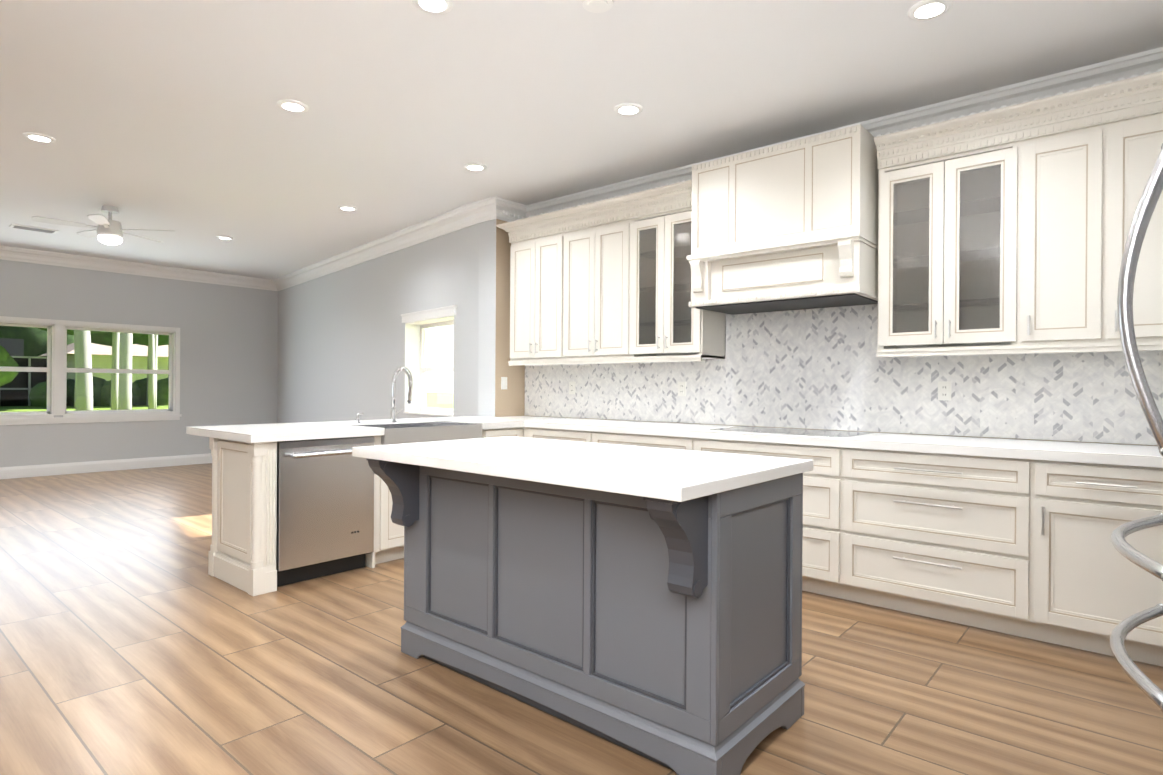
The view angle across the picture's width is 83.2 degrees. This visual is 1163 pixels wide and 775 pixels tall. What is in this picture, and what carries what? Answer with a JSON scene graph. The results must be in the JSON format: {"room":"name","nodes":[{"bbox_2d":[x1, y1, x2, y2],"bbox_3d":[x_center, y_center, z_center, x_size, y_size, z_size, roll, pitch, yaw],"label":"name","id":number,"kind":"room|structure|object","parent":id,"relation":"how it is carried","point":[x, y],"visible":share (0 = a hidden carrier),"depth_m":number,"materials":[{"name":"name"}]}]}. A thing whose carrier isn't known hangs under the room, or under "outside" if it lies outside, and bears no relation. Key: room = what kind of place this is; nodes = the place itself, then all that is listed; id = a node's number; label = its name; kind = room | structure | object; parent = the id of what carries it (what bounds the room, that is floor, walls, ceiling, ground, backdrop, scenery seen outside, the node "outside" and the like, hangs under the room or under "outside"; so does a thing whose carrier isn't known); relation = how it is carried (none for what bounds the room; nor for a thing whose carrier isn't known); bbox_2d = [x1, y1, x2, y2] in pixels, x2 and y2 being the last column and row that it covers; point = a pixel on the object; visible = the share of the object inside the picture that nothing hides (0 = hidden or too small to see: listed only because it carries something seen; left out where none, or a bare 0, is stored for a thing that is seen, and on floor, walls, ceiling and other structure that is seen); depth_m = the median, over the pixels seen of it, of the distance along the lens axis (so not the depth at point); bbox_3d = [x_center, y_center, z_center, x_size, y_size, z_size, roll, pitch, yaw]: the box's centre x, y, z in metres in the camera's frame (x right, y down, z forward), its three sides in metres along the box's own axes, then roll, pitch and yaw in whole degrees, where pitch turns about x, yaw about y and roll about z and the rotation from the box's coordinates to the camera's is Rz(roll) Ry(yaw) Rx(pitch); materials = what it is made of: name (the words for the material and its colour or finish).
{"room":"kitchen","nodes":[
{"label":"kitchen","id":0,"kind":"room"},
{"bbox_2d":[0,259,277,466],"bbox_3d":[-7.601,-0.307,8.071,0.250,2.920,8.850,0,0,41],"label":"wall","id":1,"kind":"structure","parent":0,"point":[228,355],"depth_m":9.63,"materials":[{"name":"grey paint"}]},
{"bbox_2d":[0,316,181,424],"bbox_3d":[-6.963,-0.209,8.708,0.170,1.370,2.910,0,0,41],"label":"window","id":2,"kind":"structure","parent":1,"relation":"in","point":[79,372],"depth_m":8.96,"materials":[{"name":"white"}]},
{"bbox_2d":[0,453,211,478],"bbox_3d":[-7.626,1.078,7.850,0.016,0.150,7.934,0,0,41],"label":"baseboard","id":3,"kind":"structure","parent":1,"relation":"attached to","point":[68,468],"depth_m":9.01,"materials":[{"name":"white wood"}]},
{"bbox_2d":[0,245,259,288],"bbox_3d":[-7.526,-1.688,7.857,0.126,0.158,7.814,0,0,41],"label":"crown molding","id":4,"kind":"structure","parent":1,"relation":"attached to","point":[6,252],"depth_m":8.99,"materials":[{"name":"white wood"}]},
{"bbox_2d":[277,223,478,422],"bbox_3d":[-2.991,-0.278,8.729,0.270,2.920,6.415,0,0,-41],"label":"wall","id":5,"kind":"structure","parent":0,"point":[341,345],"depth_m":8.08,"materials":[{"name":"grey paint"}]},
{"bbox_2d":[401,305,456,416],"bbox_3d":[-1.549,-0.264,7.051,0.290,1.115,1.181,0,0,-41],"label":"window","id":6,"kind":"structure","parent":5,"relation":"in","point":[418,324],"depth_m":7.38,"materials":[{"name":"white wood"}]},
{"bbox_2d":[366,420,441,427],"bbox_3d":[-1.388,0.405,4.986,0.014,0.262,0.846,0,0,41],"label":"sink","id":7,"kind":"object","parent":0,"relation":"attached to","point":[427,421],"depth_m":4.97,"materials":[{"name":"silver metal"}]},
{"bbox_2d":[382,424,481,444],"bbox_3d":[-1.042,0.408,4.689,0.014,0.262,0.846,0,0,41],"label":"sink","id":8,"kind":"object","parent":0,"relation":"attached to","point":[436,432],"depth_m":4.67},
{"bbox_2d":[442,420,457,423],"bbox_3d":[-0.944,0.401,5.153,0.442,0.248,0.014,0,0,41],"label":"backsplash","id":9,"kind":"structure","parent":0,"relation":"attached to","point":[443,421],"depth_m":5.27,"materials":[{"name":"white stone"}]},
{"bbox_2d":[478,219,524,416],"bbox_3d":[-0.680,-0.260,6.391,0.240,2.920,0.640,0,0,41],"label":"wall","id":10,"kind":"structure","parent":0,"point":[494,398],"depth_m":6.15,"materials":[{"name":"grey paint"}]},
{"bbox_2d":[501,377,506,388],"bbox_3d":[-0.723,-0.040,6.151,0.009,0.116,0.072,0,0,41],"label":"light switch","id":11,"kind":"object","parent":10,"relation":"attached to","point":[503,382],"visible":1,"depth_m":6.14,"materials":[{"name":"white plastic"}]},
{"bbox_2d":[0,463,1162,774],"bbox_3d":[-3.059,1.236,4.163,12.350,0.100,8.850,0,0,41],"label":"floor","id":12,"kind":"structure","parent":0,"point":[136,637],"depth_m":2.66,"materials":[{"name":"brown wood"}]},
{"bbox_2d":[276,436,373,586],"bbox_3d":[-1.779,0.758,4.262,0.678,0.872,0.621,0,0,41],"label":"dishwasher","id":13,"kind":"object","parent":12,"relation":"on","point":[325,508],"visible":0.79,"depth_m":4.05,"materials":[{"name":"silver metal"}]},
{"bbox_2d":[346,436,403,567],"bbox_3d":[-1.437,0.756,4.744,0.650,0.880,0.543,0,0,41],"label":"base cabinet","id":14,"kind":"object","parent":12,"relation":"on","point":[388,536],"depth_m":4.39,"materials":[{"name":"beige wood"}]},
{"bbox_2d":[186,416,521,443],"bbox_3d":[-1.549,0.291,4.848,1.000,0.048,2.150,0,0,41],"label":"countertop","id":15,"kind":"structure","parent":14,"relation":"on","point":[247,433],"depth_m":4.25,"materials":[{"name":"white stone"}]},
{"bbox_2d":[355,413,363,423],"bbox_3d":[-1.632,0.225,4.820,0.092,0.083,0.044,0,0,41],"label":"soap dispenser","id":16,"kind":"object","parent":15,"relation":"on","point":[357,418],"visible":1,"depth_m":4.83,"materials":[{"name":"silver metal"}]},
{"bbox_2d":[390,367,412,422],"bbox_3d":[-1.347,0.055,4.984,0.266,0.426,0.108,0,0,41],"label":"faucet","id":17,"kind":"object","parent":15,"relation":"on","point":[398,370],"visible":1,"depth_m":4.99,"materials":[{"name":"silver metal"}]},
{"bbox_2d":[422,424,485,437],"bbox_3d":[-1.168,0.758,5.057,0.650,0.880,0.514,0,0,41],"label":"base cabinet","id":18,"kind":"object","parent":12,"relation":"on","point":[423,425],"depth_m":5.06,"materials":[{"name":"beige wood"}]},
{"bbox_2d":[486,428,521,437],"bbox_3d":[-0.856,0.759,5.420,0.650,0.880,0.443,0,0,41],"label":"base cabinet","id":19,"kind":"object","parent":12,"relation":"on","point":[490,432],"depth_m":5.20,"materials":[{"name":"beige wood"}]},
{"bbox_2d":[522,424,597,442],"bbox_3d":[0.034,0.765,5.377,0.837,0.880,0.718,0,0,41],"label":"base cabinet","id":20,"kind":"object","parent":12,"relation":"on","point":[528,430],"depth_m":5.08,"materials":[{"name":"beige wood"}]},
{"bbox_2d":[356,456,804,774],"bbox_3d":[-0.048,0.754,2.642,1.611,0.905,0.893,0,0,41],"label":"kitchen island","id":21,"kind":"object","parent":12,"relation":"on","point":[644,601],"depth_m":2.26,"materials":[{"name":"grey wood"}]},
{"bbox_2d":[352,436,813,503],"bbox_3d":[-0.061,0.282,2.627,1.650,0.039,0.920,0,0,41],"label":"island countertop","id":22,"kind":"structure","parent":21,"relation":"on","point":[679,476],"depth_m":2.30,"materials":[{"name":"white stone"}]},
{"bbox_2d":[598,428,681,448],"bbox_3d":[0.608,0.769,4.890,0.937,0.880,0.708,0,0,41],"label":"base cabinet","id":23,"kind":"object","parent":12,"relation":"on","point":[647,439],"depth_m":4.59,"materials":[{"name":"beige wood"}]},
{"bbox_2d":[682,436,837,597],"bbox_3d":[1.302,0.775,4.294,1.027,0.880,0.708,0,0,41],"label":"base cabinet","id":24,"kind":"object","parent":12,"relation":"on","point":[820,485],"depth_m":3.80,"materials":[{"name":"beige wood"}]},
{"bbox_2d":[838,444,1029,637],"bbox_3d":[2.055,0.780,3.648,0.957,0.880,0.708,0,0,41],"label":"base cabinet","id":25,"kind":"object","parent":12,"relation":"on","point":[1009,536],"depth_m":3.39,"materials":[{"name":"beige wood"}]},
{"bbox_2d":[474,416,1162,463],"bbox_3d":[1.284,0.310,4.305,5.446,0.048,0.718,0,0,41],"label":"countertop","id":26,"kind":"structure","parent":25,"relation":"on","point":[1129,454],"depth_m":3.62,"materials":[{"name":"white stone"}]},
{"bbox_2d":[718,426,865,435],"bbox_3d":[1.341,0.286,4.284,0.920,0.003,0.500,0,0,41],"label":"cooktop","id":27,"kind":"object","parent":26,"relation":"in","point":[793,432],"depth_m":4.25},
{"bbox_2d":[1026,456,1162,665],"bbox_3d":[2.601,0.784,3.178,0.617,0.880,0.708,0,0,41],"label":"base cabinet","id":28,"kind":"object","parent":12,"relation":"on","point":[1079,587],"depth_m":2.98,"materials":[{"name":"beige wood"}]},
{"bbox_2d":[1110,143,1162,711],"bbox_3d":[1.570,0.319,1.220,0.910,1.800,0.910,0,0,41],"label":"sculpture","id":29,"kind":"object","parent":12,"relation":"on","point":[1136,675],"visible":1,"depth_m":1.45,"materials":[{"name":"grey metal"}]},
{"bbox_2d":[1162,500,1162,666],"bbox_3d":[3.042,0.787,2.800,0.813,0.880,0.708,0,0,41],"label":"base cabinet","id":30,"kind":"object","parent":12,"relation":"on","point":[1162,500],"depth_m":2.81,"materials":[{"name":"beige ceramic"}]},
{"bbox_2d":[0,0,1162,279],"bbox_3d":[-3.039,-1.784,4.160,12.350,0.100,8.850,0,0,41],"label":"ceiling","id":31,"kind":"structure","parent":0,"point":[156,114],"depth_m":3.83,"materials":[{"name":"white paint"}]},
{"bbox_2d":[9,224,58,233],"bbox_3d":[-6.039,-1.748,7.230,0.180,0.016,0.400,0,0,41],"label":"ceiling vent","id":32,"kind":"object","parent":31,"relation":"in","point":[24,227],"visible":1,"depth_m":7.21,"materials":[{"name":"white metal"}]},
{"bbox_2d":[23,132,55,142],"bbox_3d":[-3.765,-1.733,4.552,0.176,0.012,0.176,0,0,41],"label":"recessed light","id":33,"kind":"object","parent":31,"relation":"in","point":[38,137],"visible":1,"depth_m":4.53,"materials":[{"name":"white"}]},
{"bbox_2d":[31,205,173,244],"bbox_3d":[-4.593,-1.564,6.335,1.116,0.365,1.106,0,0,41],"label":"ceiling fan","id":34,"kind":"object","parent":31,"relation":"hanging from","point":[109,231],"visible":1,"depth_m":6.27,"materials":[{"name":"white"}]},
{"bbox_2d":[216,236,232,239],"bbox_3d":[-4.147,-1.738,7.622,0.176,0.012,0.176,0,0,41],"label":"recessed light","id":35,"kind":"object","parent":31,"relation":"in","point":[225,237],"visible":0.98,"depth_m":7.59,"materials":[{"name":"white"}]},
{"bbox_2d":[277,99,307,112],"bbox_3d":[-1.766,-1.719,4.009,0.176,0.012,0.176,0,0,41],"label":"recessed light","id":36,"kind":"object","parent":31,"relation":"in","point":[292,105],"visible":1,"depth_m":3.99,"materials":[{"name":"white"}]},
{"bbox_2d":[338,205,356,210],"bbox_3d":[-2.253,-1.724,6.312,0.176,0.012,0.176,0,0,41],"label":"recessed light","id":37,"kind":"object","parent":31,"relation":"in","point":[347,208],"visible":0.98,"depth_m":6.30,"materials":[{"name":"white"}]},
{"bbox_2d":[413,0,452,13],"bbox_3d":[-0.662,-1.711,2.916,0.176,0.012,0.176,0,0,41],"label":"recessed light","id":38,"kind":"object","parent":31,"relation":"in","point":[436,6],"visible":1,"depth_m":2.93,"materials":[{"name":"white"}]},
{"bbox_2d":[464,163,486,170],"bbox_3d":[-0.828,-1.714,5.102,0.176,0.012,0.176,0,0,41],"label":"recessed light","id":39,"kind":"object","parent":31,"relation":"in","point":[474,166],"visible":0.94,"depth_m":5.09,"materials":[{"name":"white"}]},
{"bbox_2d":[582,0,613,12],"bbox_3d":[0.071,-1.694,2.880,0.144,0.036,0.144,0,0,41],"label":"smoke detector","id":40,"kind":"object","parent":31,"relation":"attached to","point":[596,6],"visible":1,"depth_m":2.88,"materials":[{"name":"white plastic"}]},
{"bbox_2d":[614,103,642,115],"bbox_3d":[0.289,-1.706,4.024,0.176,0.012,0.176,0,0,41],"label":"recessed light","id":41,"kind":"object","parent":31,"relation":"in","point":[627,109],"visible":1,"depth_m":4.01,"materials":[{"name":"white"}]},
{"bbox_2d":[908,0,951,20],"bbox_3d":[1.563,-1.696,2.943,0.176,0.012,0.176,0,0,41],"label":"recessed light","id":42,"kind":"object","parent":31,"relation":"in","point":[923,10],"visible":1,"depth_m":2.93,"materials":[{"name":"white"}]},
{"bbox_2d":[524,304,1162,445],"bbox_3d":[1.681,-0.243,4.614,5.660,2.920,0.260,0,0,41],"label":"backsplash","id":43,"kind":"structure","parent":0,"point":[822,368],"depth_m":4.35,"materials":[{"name":"white tile"}]},
{"bbox_2d":[508,224,555,363],"bbox_3d":[-0.268,-0.797,5.879,0.727,1.139,0.356,0,0,41],"label":"upper cabinet","id":44,"kind":"object","parent":43,"relation":"attached to","point":[532,254],"depth_m":5.78,"materials":[{"name":"beige wood"}]},
{"bbox_2d":[569,382,574,393],"bbox_3d":[-0.085,0.004,5.952,0.072,0.116,0.007,0,0,41],"label":"electrical outlet","id":45,"kind":"object","parent":43,"relation":"attached to","point":[571,387],"visible":1,"depth_m":5.95,"materials":[{"name":"white plastic"}]},
{"bbox_2d":[552,208,663,363],"bbox_3d":[0.222,-0.793,5.458,0.834,1.139,0.356,0,0,41],"label":"upper cabinet","id":46,"kind":"object","parent":43,"relation":"attached to","point":[604,281],"depth_m":5.24,"materials":[{"name":"beige wood"}]},
{"bbox_2d":[678,382,685,395],"bbox_3d":[0.796,0.011,5.196,0.072,0.116,0.007,0,0,41],"label":"electrical outlet","id":47,"kind":"object","parent":43,"relation":"attached to","point":[681,388],"visible":1,"depth_m":5.19,"materials":[{"name":"white plastic"}]},
{"bbox_2d":[216,47,1162,290],"bbox_3d":[-0.886,-1.643,6.646,11.520,0.158,1.000,0,0,41],"label":"crown molding","id":48,"kind":"structure","parent":43,"relation":"attached to","point":[968,105],"depth_m":5.28,"materials":[{"name":"white wood"}]},
{"bbox_2d":[687,124,878,314],"bbox_3d":[1.340,-1.032,4.332,1.144,0.981,0.610,0,0,41],"label":"range hood","id":49,"kind":"object","parent":43,"relation":"attached to","point":[790,225],"visible":0.98,"depth_m":4.08,"materials":[{"name":"beige wood"}]},
{"bbox_2d":[938,381,950,400],"bbox_3d":[2.207,0.021,3.984,0.072,0.116,0.007,0,0,41],"label":"electrical outlet","id":50,"kind":"object","parent":43,"relation":"attached to","point":[944,390],"visible":1,"depth_m":3.98,"materials":[{"name":"white plastic"}]},
{"bbox_2d":[998,115,1085,353],"bbox_3d":[2.548,-0.776,3.461,0.484,1.139,0.356,0,0,41],"label":"upper cabinet","id":51,"kind":"object","parent":43,"relation":"attached to","point":[1004,230],"depth_m":3.38,"materials":[{"name":"white wood"}]},
{"bbox_2d":[1082,95,1162,350],"bbox_3d":[2.817,-0.774,3.230,0.494,1.139,0.356,0,0,41],"label":"upper cabinet","id":52,"kind":"object","parent":43,"relation":"attached to","point":[1123,144],"depth_m":3.18,"materials":[{"name":"white wood"}]},
{"label":"outside","id":53,"kind":"structure","parent":0,"visible":0},
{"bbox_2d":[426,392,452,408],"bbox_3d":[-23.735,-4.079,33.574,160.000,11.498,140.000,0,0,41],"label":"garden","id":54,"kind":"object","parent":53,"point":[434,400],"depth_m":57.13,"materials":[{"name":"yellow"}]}
]}

